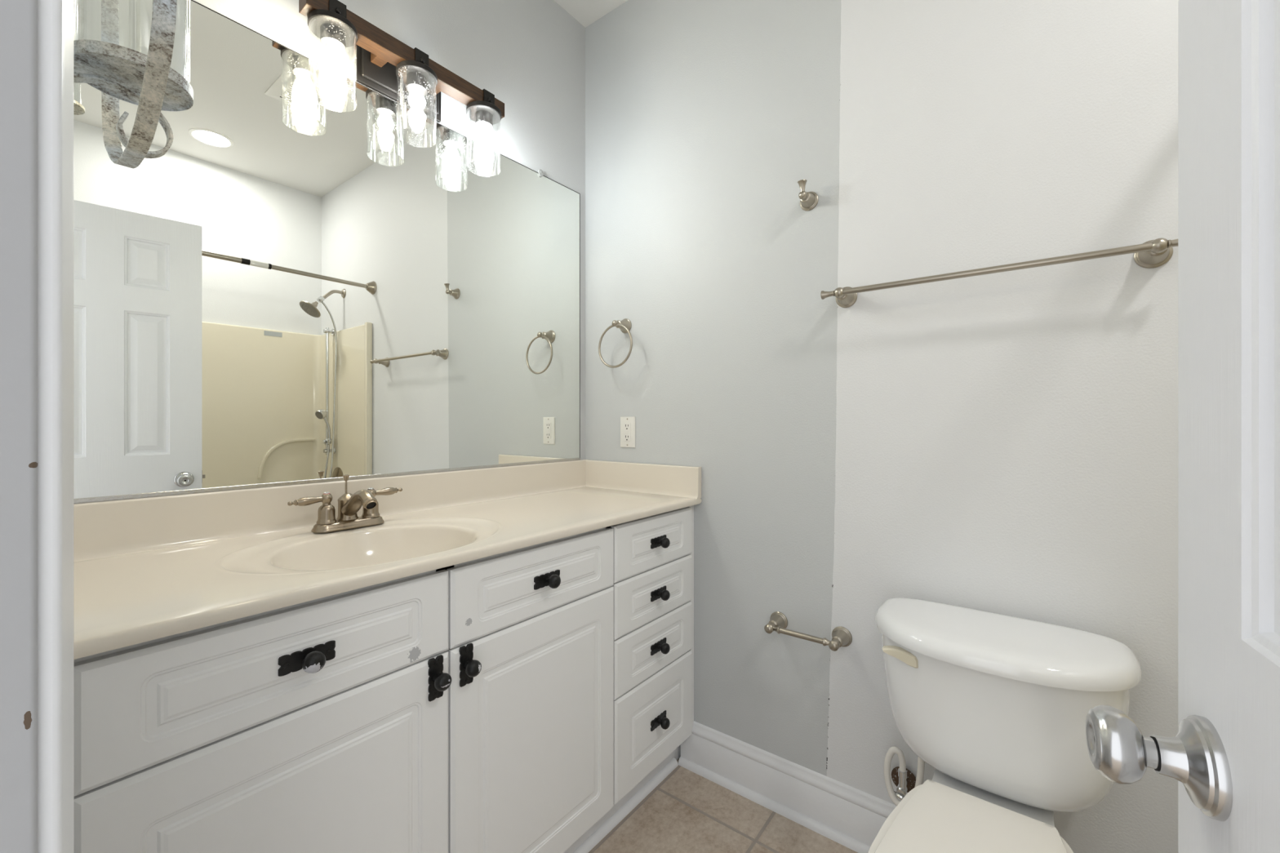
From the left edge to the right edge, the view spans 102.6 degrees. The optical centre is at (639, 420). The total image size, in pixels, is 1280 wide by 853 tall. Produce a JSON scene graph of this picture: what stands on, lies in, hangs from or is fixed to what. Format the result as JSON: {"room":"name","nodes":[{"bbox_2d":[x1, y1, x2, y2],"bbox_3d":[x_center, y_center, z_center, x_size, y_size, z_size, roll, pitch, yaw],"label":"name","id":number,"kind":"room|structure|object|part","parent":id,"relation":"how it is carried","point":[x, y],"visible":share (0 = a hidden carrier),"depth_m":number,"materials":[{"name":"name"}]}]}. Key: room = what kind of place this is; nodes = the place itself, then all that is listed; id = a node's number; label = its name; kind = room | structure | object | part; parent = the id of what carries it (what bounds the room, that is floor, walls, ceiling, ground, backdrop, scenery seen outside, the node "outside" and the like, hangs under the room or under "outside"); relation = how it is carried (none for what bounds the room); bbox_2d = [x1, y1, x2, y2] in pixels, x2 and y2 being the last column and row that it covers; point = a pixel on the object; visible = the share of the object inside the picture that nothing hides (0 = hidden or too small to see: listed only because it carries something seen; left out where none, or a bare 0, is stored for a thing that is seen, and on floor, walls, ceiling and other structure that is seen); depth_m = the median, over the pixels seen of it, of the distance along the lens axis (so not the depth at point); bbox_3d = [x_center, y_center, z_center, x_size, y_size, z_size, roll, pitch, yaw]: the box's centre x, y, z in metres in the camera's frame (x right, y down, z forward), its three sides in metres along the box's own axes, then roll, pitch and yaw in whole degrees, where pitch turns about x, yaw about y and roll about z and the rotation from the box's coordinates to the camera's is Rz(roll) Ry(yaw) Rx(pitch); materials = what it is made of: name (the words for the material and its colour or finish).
{"room":"bathroom","nodes":[
{"label":"bathroom","id":0,"kind":"room"},
{"bbox_2d":[193,0,585,459],"bbox_3d":[-0.712,-0.200,1.499,0.115,2.740,1.700,0,0,38],"label":"wall","id":1,"kind":"structure","parent":0,"point":[530,55],"depth_m":1.73,"materials":[{"name":"white paint"}]},
{"bbox_2d":[73,0,580,503],"bbox_3d":[-0.671,-0.377,1.448,0.012,1.062,1.428,0,0,38],"label":"wall mirror","id":2,"kind":"object","parent":1,"relation":"attached to","point":[303,287],"visible":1,"depth_m":1.24,"materials":[{"name":"silver mirror"}]},
{"bbox_2d":[73,459,586,562],"bbox_3d":[-0.653,0.207,1.454,0.032,0.104,1.466,0,0,38],"label":"backsplash","id":3,"kind":"structure","parent":1,"relation":"attached to","point":[108,528],"depth_m":1.17,"materials":[{"name":"beige stone"}]},
{"bbox_2d":[298,0,504,157],"bbox_3d":[-0.622,-0.896,1.404,0.142,0.259,0.549,0,0,38],"label":"vanity light","id":4,"kind":"object","parent":1,"relation":"attached to","point":[384,64],"visible":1,"depth_m":1.36,"materials":[{"name":"brown wood"}]},
{"bbox_2d":[320,22,346,53],"bbox_3d":[-0.734,-0.916,1.226,0.053,0.036,0.053,0,0,38],"label":"socket","id":5,"kind":"object","parent":4,"relation":"attached to","point":[331,34],"depth_m":1.21,"materials":[{"name":"white metal"}]},
{"bbox_3d":[-0.734,-0.851,1.226,0.057,0.092,0.057,0,0,38],"label":"bulb","id":6,"kind":"part","parent":4,"relation":"part of","materials":[{"name":"white glass"}]},
{"bbox_3d":[-0.689,-0.968,1.359,0.048,0.028,0.028,0,0,38],"label":"arm","id":7,"kind":"part","parent":4,"relation":"part of","materials":[{"name":"brown wood"}]},
{"bbox_2d":[406,71,427,95],"bbox_3d":[-0.606,-0.916,1.392,0.053,0.036,0.053,0,0,38],"label":"socket","id":8,"kind":"object","parent":4,"relation":"attached to","point":[417,82],"depth_m":1.38,"materials":[{"name":"white metal"}]},
{"bbox_3d":[-0.606,-0.850,1.392,0.098,0.167,0.098,0,0,38],"label":"lamp shade","id":9,"kind":"part","parent":4,"relation":"part of","materials":[{"name":"clear glass"}]},
{"bbox_3d":[-0.606,-0.872,1.392,0.045,0.050,0.045,0,0,38],"label":"bulb","id":10,"kind":"part","parent":4,"relation":"part of","materials":[{"name":"white glass"}]},
{"bbox_3d":[-0.595,-0.968,1.481,0.048,0.028,0.028,0,0,38],"label":"arm","id":11,"kind":"part","parent":4,"relation":"part of","materials":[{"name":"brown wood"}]},
{"bbox_2d":[475,110,493,130],"bbox_3d":[-0.476,-0.916,1.562,0.053,0.036,0.053,0,0,38],"label":"socket","id":12,"kind":"object","parent":4,"relation":"attached to","point":[483,118],"depth_m":1.54,"materials":[{"name":"white metal"}]},
{"bbox_3d":[-0.476,-0.851,1.562,0.057,0.092,0.057,0,0,38],"label":"bulb","id":13,"kind":"part","parent":4,"relation":"part of","materials":[{"name":"white glass"}]},
{"bbox_2d":[554,0,627,27],"bbox_3d":[0.348,-1.610,0.683,2.790,0.080,1.700,0,0,38],"label":"ceiling","id":14,"kind":"structure","parent":0,"point":[586,12],"depth_m":1.95,"materials":[{"name":"white paint"}]},
{"bbox_2d":[588,758,857,852],"bbox_3d":[-0.144,1.210,0.043,2.790,0.080,3.315,0,0,38],"label":"floor","id":15,"kind":"structure","parent":0,"point":[686,812],"depth_m":1.47,"materials":[{"name":"beige tile"}]},
{"bbox_2d":[73,505,693,852],"bbox_3d":[-0.438,0.725,1.301,0.554,0.890,1.447,0,0,38],"label":"vanity cabinet","id":16,"kind":"object","parent":15,"relation":"on","point":[530,699],"visible":0.98,"depth_m":0.94,"materials":[{"name":"white paint"}]},
{"bbox_3d":[-0.528,0.371,0.807,0.019,0.155,0.494,0,0,38],"label":"drawer","id":17,"kind":"part","parent":16,"relation":"part of","materials":[{"name":"white paint"}]},
{"bbox_3d":[-0.528,0.751,0.807,0.019,0.598,0.494,0,0,38],"label":"door","id":18,"kind":"part","parent":16,"relation":"part of","materials":[{"name":"white paint"}]},
{"bbox_3d":[-0.504,0.371,0.789,0.036,0.032,0.032,0,0,38],"label":"knob","id":19,"kind":"part","parent":16,"relation":"part of","materials":[{"name":"black metal"}]},
{"bbox_2d":[73,459,701,659],"bbox_3d":[-0.453,0.275,1.300,0.536,0.240,1.467,0,0,38],"label":"countertop","id":20,"kind":"structure","parent":16,"relation":"on","point":[146,569],"depth_m":1.10,"materials":[{"name":"beige stone"}]},
{"bbox_2d":[287,474,402,533],"bbox_3d":[-0.707,0.196,1.248,0.183,0.126,0.194,0,0,-6],"label":"faucet","id":21,"kind":"object","parent":20,"relation":"on","point":[348,504],"visible":1,"depth_m":1.21,"materials":[{"name":"silver metal"}]},
{"bbox_3d":[-0.765,0.185,1.173,0.020,0.020,0.072,0,0,38],"label":"lever","id":22,"kind":"part","parent":21,"relation":"part of","materials":[{"name":"silver metal"}]},
{"bbox_3d":[-0.739,0.207,1.208,0.041,0.069,0.041,0,0,38],"label":"handle","id":23,"kind":"part","parent":21,"relation":"part of","materials":[{"name":"silver metal"}]},
{"bbox_3d":[-0.723,0.159,1.260,0.015,0.052,0.015,0,0,38],"label":"lift rod","id":24,"kind":"part","parent":21,"relation":"part of","materials":[{"name":"silver metal"}]},
{"bbox_3d":[-0.716,0.209,1.255,0.047,0.064,0.047,0,0,38],"label":"spout","id":25,"kind":"part","parent":21,"relation":"part of","materials":[{"name":"silver metal"}]},
{"bbox_3d":[-0.708,0.249,1.249,0.055,0.018,0.162,0,0,38],"label":"plate","id":26,"kind":"part","parent":21,"relation":"part of","materials":[{"name":"silver metal"}]},
{"bbox_3d":[-0.666,0.199,1.216,0.134,0.074,0.037,0,0,38],"label":"spout","id":27,"kind":"part","parent":21,"relation":"part of","materials":[{"name":"silver metal"}]},
{"bbox_3d":[-0.677,0.207,1.289,0.041,0.069,0.041,0,0,38],"label":"handle","id":28,"kind":"part","parent":21,"relation":"part of","materials":[{"name":"silver metal"}]},
{"bbox_3d":[-0.650,0.183,1.323,0.020,0.020,0.072,0,0,38],"label":"lever","id":29,"kind":"part","parent":21,"relation":"part of","materials":[{"name":"silver metal"}]},
{"bbox_3d":[-0.372,0.489,0.961,0.036,0.032,0.032,0,0,38],"label":"knob","id":30,"kind":"part","parent":16,"relation":"part of","materials":[{"name":"black metal"}]},
{"bbox_3d":[-0.332,0.489,1.013,0.036,0.032,0.032,0,0,38],"label":"knob","id":31,"kind":"part","parent":16,"relation":"part of","materials":[{"name":"black metal"}]},
{"bbox_3d":[-0.225,0.371,1.201,0.019,0.155,0.492,0,0,38],"label":"drawer","id":32,"kind":"part","parent":16,"relation":"part of","materials":[{"name":"white paint"}]},
{"bbox_3d":[-0.225,0.751,1.201,0.019,0.598,0.492,0,0,38],"label":"door","id":33,"kind":"part","parent":16,"relation":"part of","materials":[{"name":"white paint"}]},
{"bbox_3d":[-0.201,0.371,1.183,0.036,0.032,0.032,0,0,38],"label":"knob","id":34,"kind":"part","parent":16,"relation":"part of","materials":[{"name":"black metal"}]},
{"bbox_3d":[0.048,0.367,1.556,0.019,0.154,0.396,0,0,38],"label":"drawer","id":35,"kind":"part","parent":16,"relation":"part of","materials":[{"name":"white paint"}]},
{"bbox_3d":[0.048,0.524,1.556,0.019,0.152,0.396,0,0,38],"label":"drawer","id":36,"kind":"part","parent":16,"relation":"part of","materials":[{"name":"white paint"}]},
{"bbox_3d":[0.048,0.908,1.556,0.019,0.282,0.396,0,0,38],"label":"drawer","id":37,"kind":"part","parent":16,"relation":"part of","materials":[{"name":"white paint"}]},
{"bbox_3d":[0.048,0.683,1.556,0.019,0.160,0.396,0,0,38],"label":"drawer","id":38,"kind":"part","parent":16,"relation":"part of","materials":[{"name":"white paint"}]},
{"bbox_3d":[0.071,0.908,1.538,0.036,0.032,0.032,0,0,38],"label":"knob","id":39,"kind":"part","parent":16,"relation":"part of","materials":[{"name":"black metal"}]},
{"bbox_3d":[0.071,0.683,1.538,0.036,0.032,0.032,0,0,38],"label":"knob","id":40,"kind":"part","parent":16,"relation":"part of","materials":[{"name":"black metal"}]},
{"bbox_3d":[0.071,0.524,1.538,0.036,0.032,0.032,0,0,38],"label":"knob","id":41,"kind":"part","parent":16,"relation":"part of","materials":[{"name":"black metal"}]},
{"bbox_3d":[0.071,0.367,1.538,0.036,0.032,0.032,0,0,38],"label":"knob","id":42,"kind":"part","parent":16,"relation":"part of","materials":[{"name":"black metal"}]},
{"bbox_2d":[867,597,1142,852],"bbox_3d":[0.634,0.809,0.943,0.472,0.720,0.674,0,0,38],"label":"toilet","id":43,"kind":"object","parent":15,"relation":"on","point":[998,705],"visible":0.98,"depth_m":1.00,"materials":[{"name":"white ceramic"}]},
{"bbox_3d":[0.572,0.518,1.126,0.072,0.030,0.020,0,0,38],"label":"flush lever","id":44,"kind":"part","parent":43,"relation":"part of","materials":[{"name":"beige plastic"}]},
{"bbox_3d":[0.563,0.778,0.852,0.326,0.016,0.442,0,0,38],"label":"seat","id":45,"kind":"part","parent":43,"relation":"part of","materials":[{"name":"white plastic"}]},
{"bbox_3d":[0.559,0.760,0.847,0.301,0.018,0.430,0,0,38],"label":"seat lid","id":46,"kind":"part","parent":43,"relation":"part of","materials":[{"name":"white plastic"}]},
{"bbox_3d":[0.623,0.978,0.929,0.319,0.383,0.635,0,0,38],"label":"bowl","id":47,"kind":"part","parent":43,"relation":"part of","materials":[{"name":"white ceramic"}]},
{"bbox_3d":[0.763,0.630,1.111,0.442,0.291,0.242,0,0,38],"label":"tank","id":48,"kind":"part","parent":43,"relation":"part of","materials":[{"name":"white ceramic"}]},
{"bbox_3d":[0.753,0.469,1.098,0.472,0.040,0.283,0,0,38],"label":"tank lid","id":49,"kind":"part","parent":43,"relation":"part of","materials":[{"name":"white ceramic"}]},
{"bbox_2d":[585,0,1177,852],"bbox_3d":[0.831,-0.200,1.312,2.560,2.740,0.115,0,0,38],"label":"wall","id":50,"kind":"structure","parent":0,"point":[1006,443],"depth_m":1.37,"materials":[{"name":"paint"}]},
{"bbox_2d":[598,318,632,368],"bbox_3d":[-0.074,-0.286,1.888,0.161,0.190,0.073,0,0,38],"label":"towel ring","id":51,"kind":"object","parent":50,"relation":"attached to","point":[624,325],"visible":1,"depth_m":1.88,"materials":[{"name":"silver metal"}]},
{"bbox_3d":[-0.075,-0.355,1.890,0.054,0.054,0.073,0,0,38],"label":"mounting post","id":52,"kind":"part","parent":51,"relation":"part of","materials":[{"name":"silver metal"}]},
{"bbox_2d":[620,416,635,447],"bbox_3d":[-0.047,0.043,1.909,0.070,0.114,0.008,0,0,38],"label":"wall outlet","id":53,"kind":"object","parent":50,"relation":"attached to","point":[627,423],"visible":1,"depth_m":1.91,"materials":[{"name":"white plastic"}]},
{"bbox_2d":[623,422,631,440],"bbox_3d":[-0.048,0.043,1.907,0.034,0.067,0.002,0,0,38],"label":"receptacle","id":54,"kind":"object","parent":53,"relation":"attached to","point":[627,426],"depth_m":1.91,"materials":[{"name":"white plastic"}]},
{"bbox_2d":[678,720,896,852],"bbox_3d":[0.669,1.095,1.345,1.338,0.152,0.031,0,0,38],"label":"baseboard","id":55,"kind":"structure","parent":50,"relation":"attached to","point":[849,816],"depth_m":1.52,"materials":[{"name":"white paint"}]},
{"bbox_2d":[764,611,852,651],"bbox_3d":[0.469,0.607,1.464,0.240,0.055,0.084,0,0,38],"label":"toilet paper holder","id":56,"kind":"object","parent":50,"relation":"attached to","point":[842,637],"visible":1,"depth_m":1.44,"materials":[{"name":"silver metal"}]},
{"bbox_3d":[0.398,0.607,1.522,0.055,0.055,0.078,0,0,38],"label":"mounting post","id":57,"kind":"part","parent":56,"relation":"part of","materials":[{"name":"silver metal"}]},
{"bbox_3d":[0.544,0.607,1.410,0.055,0.055,0.078,0,0,38],"label":"mounting post","id":58,"kind":"part","parent":56,"relation":"part of","materials":[{"name":"silver metal"}]},
{"bbox_2d":[797,179,818,210],"bbox_3d":[0.473,-0.647,1.470,0.054,0.067,0.070,0,0,38],"label":"robe hook","id":59,"kind":"object","parent":50,"relation":"attached to","point":[808,200],"visible":1,"depth_m":1.47,"materials":[{"name":"silver metal"}]},
{"bbox_3d":[0.460,-0.663,1.452,0.026,0.035,0.026,0,0,38],"label":"hook arm","id":60,"kind":"part","parent":59,"relation":"part of","materials":[{"name":"silver metal"}]},
{"bbox_3d":[0.475,-0.641,1.472,0.054,0.054,0.063,0,0,38],"label":"mounting post","id":61,"kind":"part","parent":59,"relation":"part of","materials":[{"name":"silver metal"}]},
{"bbox_2d":[884,746,924,806],"bbox_3d":[0.673,0.869,1.289,0.099,0.193,0.089,0,0,38],"label":"water supply valve","id":62,"kind":"object","parent":50,"relation":"attached to","point":[903,778],"visible":0.73,"depth_m":1.28,"materials":[{"name":"silver metal"}]},
{"bbox_3d":[0.648,0.935,1.279,0.036,0.026,0.026,0,0,38],"label":"valve handle","id":63,"kind":"part","parent":62,"relation":"part of","materials":[{"name":"silver metal"}]},
{"bbox_2d":[820,238,1177,307],"bbox_3d":[0.796,-0.345,1.215,0.706,0.058,0.080,0,0,38],"label":"towel bar","id":64,"kind":"object","parent":50,"relation":"attached to","point":[1155,253],"visible":0.97,"depth_m":1.12,"materials":[{"name":"silver metal"}]},
{"bbox_3d":[0.553,-0.345,1.402,0.058,0.058,0.080,0,0,38],"label":"mounting post","id":65,"kind":"part","parent":64,"relation":"part of","materials":[{"name":"silver metal"}]},
{"bbox_3d":[0.779,-0.345,1.194,0.611,0.016,0.016,0,0,38],"label":"rod","id":66,"kind":"part","parent":64,"relation":"part of","materials":[{"name":"silver metal"}]},
{"bbox_3d":[1.038,-0.345,1.029,0.058,0.058,0.080,0,0,38],"label":"mounting post","id":67,"kind":"part","parent":64,"relation":"part of","materials":[{"name":"silver metal"}]},
{"bbox_3d":[-0.135,-0.200,0.055,2.560,2.740,0.115,0,0,38],"label":"wall","id":68,"kind":"structure","parent":0,"visible":0},
{"bbox_2d":[0,0,38,852],"bbox_3d":[-0.345,0.138,0.216,0.031,2.065,0.118,0,0,38],"label":"trim","id":69,"kind":"structure","parent":68,"relation":"attached to","point":[19,19],"depth_m":0.26,"materials":[{"name":"paint"}]},
{"bbox_2d":[38,0,73,852],"bbox_3d":[-0.327,0.117,0.287,0.057,2.107,0.018,0,0,38],"label":"trim","id":70,"kind":"structure","parent":68,"relation":"attached to","point":[55,17],"depth_m":0.27,"materials":[{"name":"white paint"}]},
{"bbox_2d":[73,0,193,168],"bbox_3d":[-0.566,-0.569,0.545,0.317,0.562,0.136,0,0,38],"label":"lantern sconce","id":71,"kind":"object","parent":68,"relation":"attached to","point":[149,82],"visible":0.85,"depth_m":0.54,"materials":[{"name":"stone"}]},
{"bbox_3d":[-0.571,-0.361,0.539,0.015,0.136,0.118,0,0,38],"label":"scroll arm","id":72,"kind":"part","parent":71,"relation":"part of","materials":[{"name":"stone"}]},
{"bbox_3d":[-0.554,-0.374,0.560,0.099,0.013,0.099,0,0,38],"label":"candle plate","id":73,"kind":"part","parent":71,"relation":"part of","materials":[{"name":"stone"}]},
{"bbox_3d":[-0.554,-0.550,0.560,0.317,0.523,0.016,0,0,38],"label":"strap frame","id":74,"kind":"part","parent":71,"relation":"part of","materials":[{"name":"stone"}]},
{"bbox_2d":[1085,0,1279,852],"bbox_3d":[0.294,0.148,0.177,0.182,2.021,0.626,0,0,38],"label":"door","id":75,"kind":"structure","parent":68,"relation":"in","point":[1224,755],"depth_m":0.36,"materials":[{"name":"white paint"}]},
{"bbox_3d":[0.409,0.256,0.387,0.030,0.067,0.067,0,0,30],"label":"knob","id":76,"kind":"part","parent":75,"relation":"part of","materials":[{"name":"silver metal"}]}
]}

